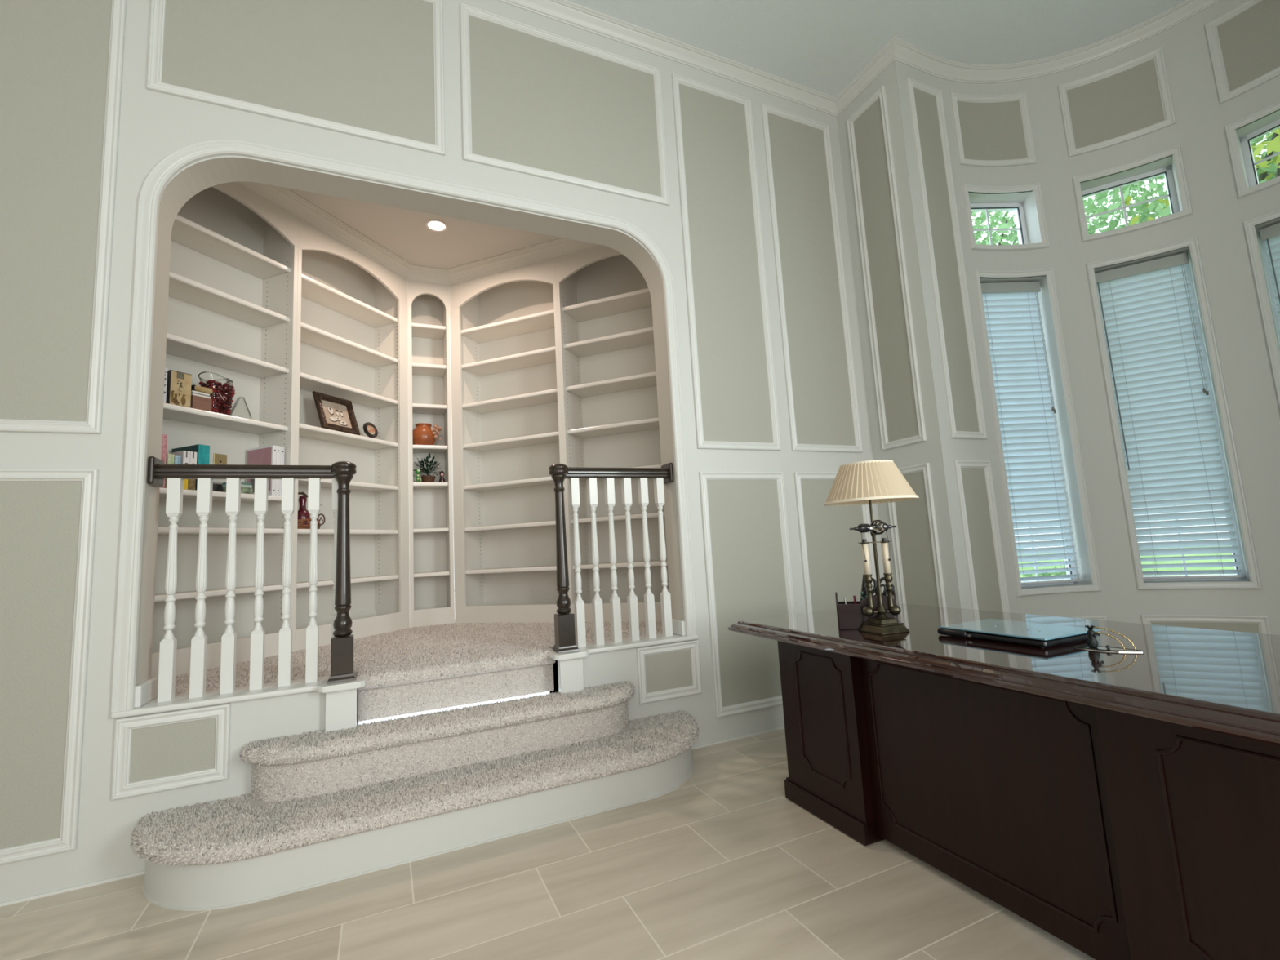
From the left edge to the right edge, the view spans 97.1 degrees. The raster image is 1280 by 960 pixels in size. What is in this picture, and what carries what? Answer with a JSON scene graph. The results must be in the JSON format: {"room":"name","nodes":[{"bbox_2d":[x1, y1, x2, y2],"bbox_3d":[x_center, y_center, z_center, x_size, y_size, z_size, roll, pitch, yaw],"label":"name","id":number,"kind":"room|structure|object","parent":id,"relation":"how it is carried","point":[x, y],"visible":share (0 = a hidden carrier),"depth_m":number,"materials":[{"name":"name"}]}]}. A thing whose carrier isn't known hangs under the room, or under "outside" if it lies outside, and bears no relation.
{"room":"home office","nodes":[
{"label":"home office","id":0,"kind":"room"},
{"bbox_2d":[155,621,662,697],"bbox_3d":[-1.255,1.029,3.652,3.099,0.053,2.019,0,-8,-24],"label":"floor","id":1,"kind":"structure","parent":0,"point":[420,646],"depth_m":3.19,"materials":[{"name":"carpet"}]},
{"bbox_2d":[151,182,298,678],"bbox_3d":[-2.445,-0.401,3.099,0.297,2.870,0.968,-6,-7,20],"label":"bookcase","id":2,"kind":"object","parent":1,"relation":"on","point":[232,313],"visible":0.36,"depth_m":3.36,"materials":[{"name":"white paint"}]},
{"bbox_2d":[160,434,167,488],"bbox_3d":[-2.476,-0.087,2.863,0.190,0.270,0.024,-6,-7,20],"label":"magazine","id":3,"kind":"object","parent":2,"relation":"on","point":[164,438],"visible":0.24,"depth_m":2.84,"materials":[{"name":"pink paper"}]},
{"bbox_2d":[163,367,167,403],"bbox_3d":[-2.478,-0.478,2.890,0.141,0.185,0.024,-6,-7,20],"label":"book","id":4,"kind":"object","parent":2,"relation":"on","point":[166,368],"visible":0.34,"depth_m":2.87,"materials":[{"name":"white paper"}]},
{"bbox_2d":[164,453,174,488],"bbox_3d":[-2.415,-0.042,2.871,0.090,0.175,0.030,-6,-7,20],"label":"carton","id":5,"kind":"object","parent":2,"relation":"on","point":[170,457],"visible":0.27,"depth_m":2.85,"materials":[{"name":"cardboard"}]},
{"bbox_2d":[165,369,191,407],"bbox_3d":[-2.422,-0.471,2.957,0.062,0.182,0.098,-6,-8,24],"label":"book","id":6,"kind":"object","parent":2,"relation":"on","point":[178,384],"visible":0.94,"depth_m":2.94,"materials":[{"name":"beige paper"}]},
{"bbox_2d":[170,390,186,405],"bbox_3d":[-2.395,-0.424,2.930,0.001,0.073,0.068,-6,-8,24],"label":"print","id":7,"kind":"object","parent":6,"relation":"attached to","point":[178,397],"depth_m":2.93},
{"bbox_2d":[183,479,187,489],"bbox_3d":[-2.393,0.010,2.932,0.100,0.085,0.027,-6,-7,20],"label":"carton","id":8,"kind":"object","parent":2,"relation":"on","point":[185,481],"visible":0.14,"depth_m":2.92,"materials":[{"name":"yellow cardboard"}]},
{"bbox_2d":[169,450,190,464],"bbox_3d":[-2.401,-0.089,2.948,0.111,0.114,0.032,-6,-7,20],"label":"carton","id":9,"kind":"object","parent":8,"relation":"on","point":[185,455],"visible":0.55,"depth_m":2.93,"materials":[{"name":"white cardboard"}]},
{"bbox_2d":[171,444,209,489],"bbox_3d":[-2.423,-0.056,3.041,0.220,0.245,0.057,-6,-7,20],"label":"book","id":10,"kind":"object","parent":2,"relation":"on","point":[203,451],"visible":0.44,"depth_m":3.01,"materials":[{"name":"teal"}]},
{"bbox_2d":[186,479,195,489],"bbox_3d":[-2.381,0.013,2.962,0.100,0.085,0.034,-6,-7,20],"label":"carton","id":11,"kind":"object","parent":2,"relation":"on","point":[191,482],"visible":0.26,"depth_m":2.94,"materials":[{"name":"cardboard"}]},
{"bbox_2d":[190,451,197,464],"bbox_3d":[-2.390,-0.086,2.978,0.111,0.114,0.032,-6,-7,20],"label":"carton","id":12,"kind":"object","parent":11,"relation":"on","point":[193,455],"visible":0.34,"depth_m":2.96,"materials":[{"name":"white cardboard"}]},
{"bbox_2d":[190,395,212,411],"bbox_3d":[-2.396,-0.406,3.050,0.100,0.072,0.095,-6,-7,20],"label":"wooden box","id":13,"kind":"object","parent":2,"relation":"on","point":[198,402],"visible":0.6,"depth_m":3.03,"materials":[{"name":"brown wood"}]},
{"bbox_2d":[191,393,211,398],"bbox_3d":[-2.397,-0.448,3.053,0.093,0.011,0.091,-6,-7,20],"label":"book","id":14,"kind":"object","parent":13,"relation":"on","point":[195,394],"visible":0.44,"depth_m":3.03,"materials":[{"name":"white paper"}]},
{"bbox_3d":[-2.398,-0.455,3.054,0.095,0.003,0.092,-6,-7,20],"label":"booklet cover","id":15,"kind":"object","parent":14,"relation":"on","visible":0},
{"bbox_2d":[191,390,209,395],"bbox_3d":[-2.401,-0.463,3.054,0.088,0.012,0.087,-6,-7,20],"label":"book","id":16,"kind":"object","parent":15,"relation":"on","point":[192,391],"visible":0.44,"depth_m":3.04,"materials":[{"name":"white paper"}]},
{"bbox_2d":[191,384,212,394],"bbox_3d":[-2.392,-0.485,3.063,0.084,0.033,0.097,-6,-7,20],"label":"pouch","id":17,"kind":"object","parent":16,"relation":"on","point":[196,388],"visible":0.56,"depth_m":3.04,"materials":[{"name":"beige fabric"}]},
{"bbox_2d":[198,371,235,415],"bbox_3d":[-2.374,-0.475,3.164,0.110,0.242,0.158,-6,-7,20],"label":"jar","id":18,"kind":"object","parent":2,"relation":"on","point":[223,405],"visible":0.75,"depth_m":3.15,"materials":[{"name":"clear glass"}]},
{"bbox_2d":[212,482,222,492],"bbox_3d":[-2.325,0.039,3.071,0.084,0.052,0.086,-6,-7,20],"label":"camera","id":19,"kind":"object","parent":2,"relation":"on","point":[217,486],"visible":0.37,"depth_m":3.08,"materials":[{"name":"black plastic"}]},
{"bbox_2d":[213,453,226,464],"bbox_3d":[-2.472,-0.106,3.327,0.009,0.094,0.074,-6,-7,20],"label":"box","id":20,"kind":"object","parent":2,"relation":"attached to","point":[218,459],"visible":0.7,"depth_m":3.32,"materials":[{"name":"beige cardboard"}]},
{"bbox_2d":[222,487,252,493],"bbox_3d":[-2.301,0.063,3.207,0.130,0.034,0.115,-6,-7,20],"label":"picture book","id":21,"kind":"object","parent":2,"relation":"on","point":[243,490],"visible":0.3,"depth_m":3.20,"materials":[{"name":"paper"}]},
{"bbox_2d":[229,396,252,419],"bbox_3d":[-2.308,-0.416,3.260,0.033,0.132,0.119,-6,-7,20],"label":"crystal award","id":22,"kind":"object","parent":2,"relation":"on","point":[240,408],"visible":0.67,"depth_m":3.25,"materials":[{"name":"grey"}]},
{"bbox_2d":[245,444,276,495],"bbox_3d":[-2.293,-0.048,3.417,0.230,0.303,0.026,-6,-7,20],"label":"book","id":23,"kind":"object","parent":2,"relation":"on","point":[264,455],"visible":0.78,"depth_m":3.40,"materials":[{"name":"white"}]},
{"bbox_2d":[275,445,280,495],"bbox_3d":[-2.284,-0.045,3.441,0.230,0.303,0.024,-6,-7,20],"label":"book","id":24,"kind":"object","parent":2,"relation":"on","point":[278,448],"visible":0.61,"depth_m":3.40,"materials":[{"name":"white"}]},
{"bbox_2d":[280,446,284,496],"bbox_3d":[-2.275,-0.043,3.465,0.230,0.303,0.024,-6,-7,20],"label":"ring binder","id":25,"kind":"object","parent":2,"relation":"on","point":[282,448],"visible":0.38,"depth_m":3.43,"materials":[{"name":"white"}]},
{"bbox_2d":[291,217,409,652],"bbox_3d":[-2.104,-0.313,3.993,0.297,2.870,0.952,-6,-7,20],"label":"bookcase","id":26,"kind":"object","parent":1,"relation":"on","point":[352,332],"visible":0.51,"depth_m":4.19,"materials":[{"name":"white paint"}]},
{"bbox_2d":[297,492,324,528],"bbox_3d":[-2.161,0.202,3.664,0.133,0.246,0.214,-3,-7,-3],"label":"rattan basket","id":27,"kind":"object","parent":26,"relation":"on","point":[300,522],"visible":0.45,"depth_m":3.61,"materials":[{"name":"brown wicker"}]},
{"bbox_2d":[297,496,311,526],"bbox_3d":[-2.153,0.208,3.665,0.110,0.200,0.190,-6,-7,20],"label":"glass jug","id":28,"kind":"object","parent":27,"relation":"in","point":[303,513],"visible":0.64,"depth_m":3.61,"materials":[{"name":"red glass"}]},
{"bbox_2d":[311,391,359,435],"bbox_3d":[-2.087,-0.455,3.894,0.108,0.265,0.300,-6,-7,20],"label":"picture frame","id":29,"kind":"object","parent":26,"relation":"on","point":[335,413],"visible":0.98,"depth_m":3.89,"materials":[{"name":"brown wood"}]},
{"bbox_2d":[321,400,351,428],"bbox_3d":[-2.094,-0.453,3.896,0.061,0.177,0.212,-6,-7,20],"label":"picture","id":30,"kind":"object","parent":29,"relation":"attached to","point":[337,414],"depth_m":3.90,"materials":[{"name":"brown paper"}]},
{"bbox_2d":[363,422,377,438],"bbox_3d":[-1.964,-0.363,4.120,0.045,0.121,0.124,-6,-7,20],"label":"round plaque","id":31,"kind":"object","parent":26,"relation":"on","point":[370,429],"visible":1,"depth_m":4.11,"materials":[{"name":"black"}]},
{"bbox_2d":[407,280,454,627],"bbox_3d":[-1.711,-0.264,4.584,0.322,2.870,0.297,0,-8,-24],"label":"bookcase","id":32,"kind":"object","parent":1,"relation":"on","point":[431,536],"visible":0.96,"depth_m":4.61,"materials":[{"name":"white paint"}]},
{"bbox_2d":[412,422,441,444],"bbox_3d":[-1.725,-0.355,4.565,0.230,0.184,0.186,0,-8,-24],"label":"clay pot","id":33,"kind":"object","parent":32,"relation":"on","point":[423,434],"visible":0.98,"depth_m":4.50,"materials":[{"name":"ceramic"}]},
{"bbox_2d":[413,453,442,482],"bbox_3d":[-1.726,-0.098,4.565,0.258,0.266,0.190,0,-8,-24],"label":"potted plant","id":34,"kind":"object","parent":32,"relation":"on","point":[424,478],"visible":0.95,"depth_m":4.54,"materials":[{"name":"green plant"}]},
{"bbox_2d":[449,257,568,623],"bbox_3d":[-0.985,-0.316,4.490,0.992,2.870,0.312,-6,-7,20],"label":"bookcase","id":35,"kind":"object","parent":1,"relation":"on","point":[506,415],"visible":0.68,"depth_m":4.58,"materials":[{"name":"white paint"}]},
{"bbox_2d":[555,245,669,622],"bbox_3d":[-0.057,-0.410,4.144,0.998,2.870,0.312,-6,-7,20],"label":"bookcase","id":36,"kind":"object","parent":1,"relation":"on","point":[609,401],"visible":0.49,"depth_m":4.29,"materials":[{"name":"white paint"}]},
{"bbox_2d":[287,187,559,269],"bbox_3d":[-1.523,-1.778,4.327,5.200,0.050,2.520,0,-8,-24],"label":"ceiling","id":37,"kind":"structure","parent":0,"point":[404,233],"depth_m":4.11,"materials":[{"name":"white paint"}]},
{"bbox_2d":[236,181,602,285],"bbox_3d":[-1.405,-1.754,3.965,3.087,0.097,1.464,0,-8,-24],"label":"trim","id":38,"kind":"structure","parent":37,"relation":"attached to","point":[286,199],"depth_m":4.27,"materials":[{"name":"white paint"}]},
{"bbox_2d":[424,218,448,231],"bbox_3d":[-1.437,-1.795,3.992,0.160,0.006,0.160,0,-8,-24],"label":"recessed light","id":39,"kind":"object","parent":37,"relation":"in","point":[433,224],"visible":1,"depth_m":3.98,"materials":[{"name":"white"}]},
{"bbox_2d":[0,0,887,902],"bbox_3d":[-1.223,-0.647,2.803,6.486,4.290,0.180,0,-8,-24],"label":"wall","id":40,"kind":"structure","parent":0,"point":[153,125],"depth_m":2.69,"materials":[{"name":"grey paint"}]},
{"bbox_2d":[0,468,99,865],"bbox_3d":[-2.394,0.644,1.975,0.704,1.387,0.019,0,-8,-24],"label":"wall panel","id":41,"kind":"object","parent":40,"relation":"attached to","point":[48,516],"depth_m":2.07,"materials":[{"name":"white paint"}]},
{"bbox_2d":[0,0,127,434],"bbox_3d":[-2.509,-1.392,2.219,0.704,2.441,0.019,0,-8,-24],"label":"wall panel","id":42,"kind":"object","parent":40,"relation":"attached to","point":[61,61],"depth_m":2.26,"materials":[{"name":"white paint"}]},
{"bbox_2d":[134,676,158,707],"bbox_3d":[-1.972,0.847,2.257,0.023,0.082,0.191,0,-8,-24],"label":"trim","id":43,"kind":"structure","parent":40,"relation":"attached to","point":[146,691],"depth_m":2.23,"materials":[{"name":"white paint"}]},
{"bbox_2d":[111,702,231,800],"bbox_3d":[-1.804,1.043,2.184,0.357,0.288,0.019,0,-8,-24],"label":"trim","id":44,"kind":"structure","parent":40,"relation":"attached to","point":[153,753],"depth_m":2.18,"materials":[{"name":"white paint"}]},
{"bbox_2d":[111,675,329,718],"bbox_3d":[-1.703,0.897,2.360,0.711,0.023,0.231,0,-8,-24],"label":"trim","id":45,"kind":"structure","parent":40,"relation":"attached to","point":[183,701],"depth_m":2.29,"materials":[{"name":"white paint"}]},
{"bbox_2d":[146,456,356,702],"bbox_3d":[-1.639,0.393,2.424,0.772,0.986,0.158,0,-7,-22],"label":"stair railing","id":46,"kind":"object","parent":45,"relation":"on","point":[341,473],"visible":1,"depth_m":2.43,"materials":[{"name":"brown wood"}]},
{"bbox_2d":[146,0,444,155],"bbox_3d":[-1.597,-2.147,2.742,1.220,0.921,0.019,0,-8,-24],"label":"wall panel","id":47,"kind":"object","parent":40,"relation":"attached to","point":[371,69],"depth_m":2.74,"materials":[{"name":"white paint"}]},
{"bbox_2d":[317,673,365,693],"bbox_3d":[-1.299,0.886,2.470,0.180,0.026,0.215,0,-8,-24],"label":"trim","id":48,"kind":"structure","parent":40,"relation":"attached to","point":[322,687],"depth_m":2.39,"materials":[{"name":"white paint"}]},
{"bbox_2d":[325,688,358,733],"bbox_3d":[-1.314,1.013,2.498,0.116,0.217,0.230,0,-8,-24],"label":"trim","id":49,"kind":"structure","parent":40,"relation":"attached to","point":[341,708],"depth_m":2.40,"materials":[{"name":"white paint"}]},
{"bbox_2d":[0,726,784,906],"bbox_3d":[-1.156,1.462,2.422,6.286,0.010,0.008,0,-8,-24],"label":"baseboard","id":50,"kind":"structure","parent":40,"relation":"attached to","point":[136,873],"depth_m":2.05,"materials":[{"name":"white paint"}]},
{"bbox_2d":[110,139,697,712],"bbox_3d":[-0.904,-0.333,2.792,2.534,2.429,0.026,0,-8,-24],"label":"trim","id":51,"kind":"structure","parent":40,"relation":"attached to","point":[131,543],"depth_m":2.39,"materials":[{"name":"white paint"}]},
{"bbox_2d":[459,2,669,205],"bbox_3d":[-0.402,-2.149,3.283,1.220,0.921,0.019,0,-8,-24],"label":"trim","id":52,"kind":"structure","parent":40,"relation":"attached to","point":[536,102],"depth_m":3.26,"materials":[{"name":"white paint"}]},
{"bbox_2d":[549,657,583,694],"bbox_3d":[-0.385,1.011,2.919,0.117,0.217,0.230,0,-8,-24],"label":"trim","id":53,"kind":"structure","parent":40,"relation":"attached to","point":[571,677],"depth_m":2.82,"materials":[{"name":"white paint"}]},
{"bbox_2d":[548,647,589,660],"bbox_3d":[-0.374,0.884,2.889,0.181,0.026,0.215,0,-8,-24],"label":"trim","id":54,"kind":"structure","parent":40,"relation":"attached to","point":[582,652],"depth_m":2.80,"materials":[{"name":"white paint"}]},
{"bbox_2d":[582,633,697,653],"bbox_3d":[-0.034,0.894,3.116,0.690,0.023,0.231,0,-8,-24],"label":"trim","id":55,"kind":"structure","parent":40,"relation":"attached to","point":[626,643],"depth_m":3.04,"materials":[{"name":"white paint"}]},
{"bbox_2d":[548,462,673,653],"bbox_3d":[-0.132,0.390,3.107,0.756,0.986,0.158,0,-8,-27],"label":"stair railing","id":56,"kind":"object","parent":55,"relation":"on","point":[566,623],"visible":1,"depth_m":3.10,"materials":[{"name":"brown wood"}]},
{"bbox_2d":[635,640,702,704],"bbox_3d":[0.163,1.040,3.074,0.377,0.288,0.019,0,-8,-24],"label":"trim","id":57,"kind":"structure","parent":40,"relation":"attached to","point":[668,671],"depth_m":3.08,"materials":[{"name":"white paint"}]},
{"bbox_2d":[671,618,685,635],"bbox_3d":[0.207,0.843,3.244,0.023,0.082,0.191,0,-8,-24],"label":"trim","id":58,"kind":"structure","parent":40,"relation":"attached to","point":[678,626],"depth_m":3.19,"materials":[{"name":"white paint"}]},
{"bbox_2d":[671,73,781,450],"bbox_3d":[0.550,-1.397,3.604,0.604,2.441,0.019,0,-8,-24],"label":"trim","id":59,"kind":"structure","parent":40,"relation":"attached to","point":[735,392],"depth_m":3.60,"materials":[{"name":"white paint"}]},
{"bbox_2d":[698,471,795,717],"bbox_3d":[0.664,0.639,3.360,0.604,1.387,0.019,0,-8,-24],"label":"trim","id":60,"kind":"structure","parent":40,"relation":"attached to","point":[748,570],"depth_m":3.35,"materials":[{"name":"white paint"}]},
{"bbox_2d":[760,102,862,452],"bbox_3d":[1.183,-1.399,3.891,0.598,2.441,0.019,0,-8,-24],"label":"trim","id":61,"kind":"structure","parent":40,"relation":"attached to","point":[823,409],"depth_m":3.89,"materials":[{"name":"white paint"}]},
{"bbox_2d":[793,471,876,613],"bbox_3d":[1.298,0.638,3.646,0.598,1.387,0.019,0,-8,-24],"label":"trim","id":62,"kind":"structure","parent":40,"relation":"attached to","point":[832,556],"depth_m":3.65,"materials":[{"name":"white paint"}]},
{"bbox_2d":[497,0,1220,116],"bbox_3d":[0.576,-2.932,2.320,8.690,0.076,4.577,-6,-7,19],"label":"trim","id":63,"kind":"structure","parent":40,"relation":"attached to","point":[565,11],"depth_m":3.78,"materials":[{"name":"white paint"}]},
{"bbox_2d":[0,728,1095,959],"bbox_3d":[0.979,1.099,0.024,8.600,0.080,6.220,0,-8,-24],"label":"floor","id":64,"kind":"structure","parent":0,"point":[721,864],"depth_m":1.79,"materials":[{"name":"beige tile"}]},
{"bbox_2d":[129,648,699,911],"bbox_3d":[-0.745,1.137,2.456,2.357,0.616,0.608,0,-8,-24],"label":"carpeted staircase","id":65,"kind":"structure","parent":64,"relation":"on","point":[322,808],"depth_m":2.27,"materials":[{"name":"beige carpet"}]},
{"bbox_2d":[728,603,1279,959],"bbox_3d":[1.222,0.872,1.787,0.970,0.756,1.890,0,-7,-23],"label":"executive desk","id":66,"kind":"object","parent":64,"relation":"on","point":[1122,806],"visible":0.98,"depth_m":1.47,"materials":[{"name":"brown wood"}]},
{"bbox_2d":[835,590,898,630],"bbox_3d":[0.838,0.481,2.091,0.205,0.135,0.085,-6,-7,20],"label":"desk organizer","id":67,"kind":"object","parent":66,"relation":"on","point":[851,616],"visible":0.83,"depth_m":2.06,"materials":[{"name":"black paint"}]},
{"bbox_2d":[859,573,866,604],"bbox_3d":[0.831,0.442,2.106,0.051,0.179,0.016,-4,-7,4],"label":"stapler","id":68,"kind":"object","parent":67,"relation":"in","point":[864,584],"visible":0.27,"depth_m":2.10,"materials":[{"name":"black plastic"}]},
{"bbox_2d":[864,577,884,595],"bbox_3d":[0.872,0.444,2.091,0.103,0.163,0.023,-5,-7,11],"label":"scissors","id":69,"kind":"object","parent":67,"relation":"in","point":[875,587],"visible":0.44,"depth_m":2.09,"materials":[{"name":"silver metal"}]},
{"bbox_2d":[823,459,919,635],"bbox_3d":[0.847,0.238,2.038,0.321,0.600,0.321,-3,-7,-1],"label":"table lamp","id":70,"kind":"object","parent":66,"relation":"on","point":[870,482],"visible":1,"depth_m":2.00,"materials":[{"name":"beige fabric"}]},
{"bbox_2d":[848,523,870,533],"bbox_3d":[0.797,0.175,2.046,0.076,0.032,0.032,-3,-7,-1],"label":"finial","id":71,"kind":"object","parent":70,"relation":"attached to","point":[862,528],"depth_m":2.04,"materials":[{"name":"black"}]},
{"bbox_2d":[861,538,871,574],"bbox_3d":[0.813,0.277,2.034,0.022,0.128,0.022,0,-8,-24],"label":"candle","id":72,"kind":"object","parent":70,"relation":"on","point":[864,544],"depth_m":2.03,"materials":[{"name":"beige wax"}]},
{"bbox_2d":[874,522,896,531],"bbox_3d":[0.889,0.170,2.047,0.076,0.032,0.032,-3,-7,-1],"label":"bulb socket","id":73,"kind":"object","parent":70,"relation":"attached to","point":[877,526],"depth_m":2.03,"materials":[{"name":"black"}]},
{"bbox_2d":[881,537,890,573],"bbox_3d":[0.885,0.273,2.034,0.022,0.128,0.022,0,-8,-24],"label":"candle","id":74,"kind":"object","parent":70,"relation":"on","point":[886,555],"depth_m":2.03,"materials":[{"name":"beige wax"}]},
{"bbox_2d":[937,618,1100,647],"bbox_3d":[1.171,0.476,1.767,0.260,0.030,0.342,0,-7,-23],"label":"laptop","id":75,"kind":"object","parent":66,"relation":"on","point":[1042,635],"visible":0.98,"depth_m":1.71,"materials":[{"name":"black plastic"}]},
{"bbox_2d":[1073,625,1142,652],"bbox_3d":[1.251,0.425,1.518,0.060,0.062,0.140,0,-8,-24],"label":"ornament","id":76,"kind":"object","parent":66,"relation":"on","point":[1091,642],"visible":1,"depth_m":1.53,"materials":[{"name":"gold metal"}]},
{"bbox_2d":[566,0,1185,97],"bbox_3d":[0.702,-3.232,0.618,8.600,0.100,6.380,0,-8,-24],"label":"ceiling","id":77,"kind":"structure","parent":0,"point":[821,46],"depth_m":3.59,"materials":[{"name":"white paint"}]},
{"bbox_2d":[836,0,1279,635],"bbox_3d":[3.611,-1.060,1.629,1.754,4.290,6.000,0,-8,-24],"label":"wall","id":78,"kind":"structure","parent":0,"point":[1218,217],"depth_m":3.57,"materials":[{"name":"grey paint"}]},
{"bbox_2d":[846,85,926,450],"bbox_3d":[1.645,-1.433,3.821,0.019,2.441,0.336,0,-8,-24],"label":"trim","id":79,"kind":"structure","parent":78,"relation":"attached to","point":[892,341],"depth_m":3.81,"materials":[{"name":"white paint"}]},
{"bbox_2d":[888,462,946,607],"bbox_3d":[1.759,0.603,3.576,0.019,1.387,0.336,0,-8,-24],"label":"trim","id":80,"kind":"structure","parent":78,"relation":"attached to","point":[915,542],"depth_m":3.58,"materials":[{"name":"white paint"}]},
{"bbox_2d":[906,77,986,439],"bbox_3d":[1.996,-1.470,3.680,0.317,2.441,0.022,0,-8,-24],"label":"trim","id":81,"kind":"structure","parent":78,"relation":"attached to","point":[966,415],"depth_m":3.68,"materials":[{"name":"white paint"}]},
{"bbox_2d":[953,460,1009,612],"bbox_3d":[2.110,0.567,3.436,0.317,1.387,0.022,0,-8,-24],"label":"trim","id":82,"kind":"structure","parent":78,"relation":"attached to","point":[988,588],"depth_m":3.47,"materials":[{"name":"white paint"}]},
{"bbox_2d":[950,92,1036,167],"bbox_3d":[2.442,-2.433,3.918,0.550,0.532,0.047,-3,-7,-4],"label":"trim","id":83,"kind":"structure","parent":78,"relation":"attached to","point":[991,131],"depth_m":3.93,"materials":[{"name":"white paint"}]},
{"bbox_2d":[962,182,1049,250],"bbox_3d":[2.474,-1.778,3.921,0.550,0.462,0.214,-3,-7,-4],"label":"window","id":84,"kind":"structure","parent":78,"relation":"in","point":[1018,208],"depth_m":3.86,"materials":[{"name":"white paint"}]},
{"bbox_2d":[973,267,1101,596],"bbox_3d":[2.555,-0.338,3.748,0.550,2.138,0.214,-3,-7,-4],"label":"window","id":85,"kind":"structure","parent":78,"relation":"in","point":[1095,586],"depth_m":3.66,"materials":[{"name":"white paint"}]},
{"bbox_2d":[980,281,1080,585],"bbox_3d":[2.554,-0.340,3.761,0.476,2.032,0.068,-3,-7,-4],"label":"window blind","id":86,"kind":"object","parent":85,"relation":"attached to","point":[1025,408],"visible":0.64,"depth_m":3.77,"materials":[{"name":"grey plastic"}]},
{"bbox_2d":[1069,615,1106,620],"bbox_3d":[2.638,1.051,3.499,0.558,0.382,0.048,-3,-7,-4],"label":"trim","id":87,"kind":"structure","parent":78,"relation":"attached to","point":[1095,617],"depth_m":3.52,"materials":[{"name":"white paint"}]},
{"bbox_2d":[1057,46,1176,157],"bbox_3d":[3.147,-2.493,3.752,0.550,0.532,0.047,-7,-8,30],"label":"trim","id":88,"kind":"structure","parent":78,"relation":"attached to","point":[1131,100],"depth_m":3.76,"materials":[{"name":"white paint"}]},
{"bbox_2d":[1071,144,1192,242],"bbox_3d":[3.225,-1.841,3.744,0.550,0.462,0.214,-7,-8,30],"label":"window","id":89,"kind":"structure","parent":78,"relation":"in","point":[1175,151],"depth_m":3.71,"materials":[{"name":"white paint"}]},
{"bbox_2d":[1085,236,1262,590],"bbox_3d":[3.306,-0.402,3.571,0.550,2.138,0.214,-7,-8,30],"label":"window","id":90,"kind":"structure","parent":78,"relation":"in","point":[1255,582],"depth_m":3.46,"materials":[{"name":"white paint"}]},
{"bbox_2d":[1094,252,1244,579],"bbox_3d":[3.312,-0.404,3.582,0.476,2.032,0.068,-7,-8,30],"label":"window blind","id":91,"kind":"object","parent":90,"relation":"attached to","point":[1171,448],"visible":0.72,"depth_m":3.58,"materials":[{"name":"grey plastic"}]},
{"bbox_2d":[1140,614,1271,634],"bbox_3d":[3.343,0.992,3.333,0.558,0.382,0.048,-7,-8,30],"label":"trim","id":92,"kind":"structure","parent":78,"relation":"attached to","point":[1246,624],"depth_m":3.33,"materials":[{"name":"white paint"}]},
{"bbox_2d":[1204,0,1279,103],"bbox_3d":[3.636,-2.584,3.223,0.047,0.532,0.550,0,-8,-26],"label":"trim","id":93,"kind":"structure","parent":78,"relation":"attached to","point":[1244,41],"depth_m":3.35,"materials":[{"name":"white paint"}]},
{"bbox_2d":[1224,101,1279,198],"bbox_3d":[3.747,-1.939,3.179,0.226,0.462,0.550,0,-8,-24],"label":"window","id":94,"kind":"structure","parent":78,"relation":"in","point":[1242,191],"depth_m":3.36,"materials":[{"name":"white paint"}]},
{"bbox_2d":[1243,208,1279,408],"bbox_3d":[3.828,-0.499,3.006,0.226,2.138,0.550,0,-8,-24],"label":"window","id":95,"kind":"structure","parent":78,"relation":"in","point":[1249,225],"depth_m":3.27,"materials":[{"name":"white paint"}]},
{"bbox_2d":[1259,222,1279,319],"bbox_3d":[3.838,-0.502,3.013,0.068,2.032,0.476,0,-8,-26],"label":"window blind","id":96,"kind":"object","parent":95,"relation":"attached to","point":[1270,236],"visible":1,"depth_m":3.29,"materials":[{"name":"grey"}]},
{"bbox_2d":[1075,646,1142,652],"bbox_3d":[1.253,0.454,1.515,0.056,0.004,0.137,0,-8,-24],"label":"arrow","id":97,"kind":"object","parent":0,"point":[1109,649],"depth_m":1.50,"materials":[{"name":"silver metal"}]},
{"label":"outside","id":98,"kind":"structure","parent":0,"visible":0},
{"bbox_2d":[1016,546,1235,581],"bbox_3d":[18.504,1.853,11.265,37.000,0.050,52.000,0,-8,-24],"label":"ground","id":99,"kind":"structure","parent":98,"point":[1206,554],"depth_m":19.28,"materials":[{"name":"green plant"}]},
{"bbox_2d":[1023,564,1066,581],"bbox_3d":[4.966,1.556,6.490,1.098,1.145,2.031,0,-8,-24],"label":"shrub","id":100,"kind":"object","parent":99,"relation":"on","point":[1062,572],"visible":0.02,"depth_m":6.70,"materials":[{"name":"green plant"}]},
{"bbox_2d":[971,198,1145,244],"bbox_3d":[5.870,-1.802,10.045,6.117,8.328,6.735,-7,-8,26],"label":"tree","id":101,"kind":"object","parent":99,"relation":"on","point":[1004,225],"visible":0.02,"depth_m":8.84,"materials":[{"name":"green plant"}]},
{"bbox_2d":[971,132,1279,244],"bbox_3d":[8.165,-2.774,8.487,8.391,9.626,9.026,-7,-8,31],"label":"tree","id":102,"kind":"object","parent":99,"relation":"on","point":[1155,206],"visible":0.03,"depth_m":8.13,"materials":[{"name":"green plant"}]},
{"bbox_2d":[1124,128,1279,225],"bbox_3d":[8.679,-3.267,3.986,8.329,9.474,8.327,-1,-7,-20],"label":"tree","id":103,"kind":"object","parent":99,"relation":"on","point":[1274,144],"visible":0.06,"depth_m":6.09,"materials":[{"name":"green plant"}]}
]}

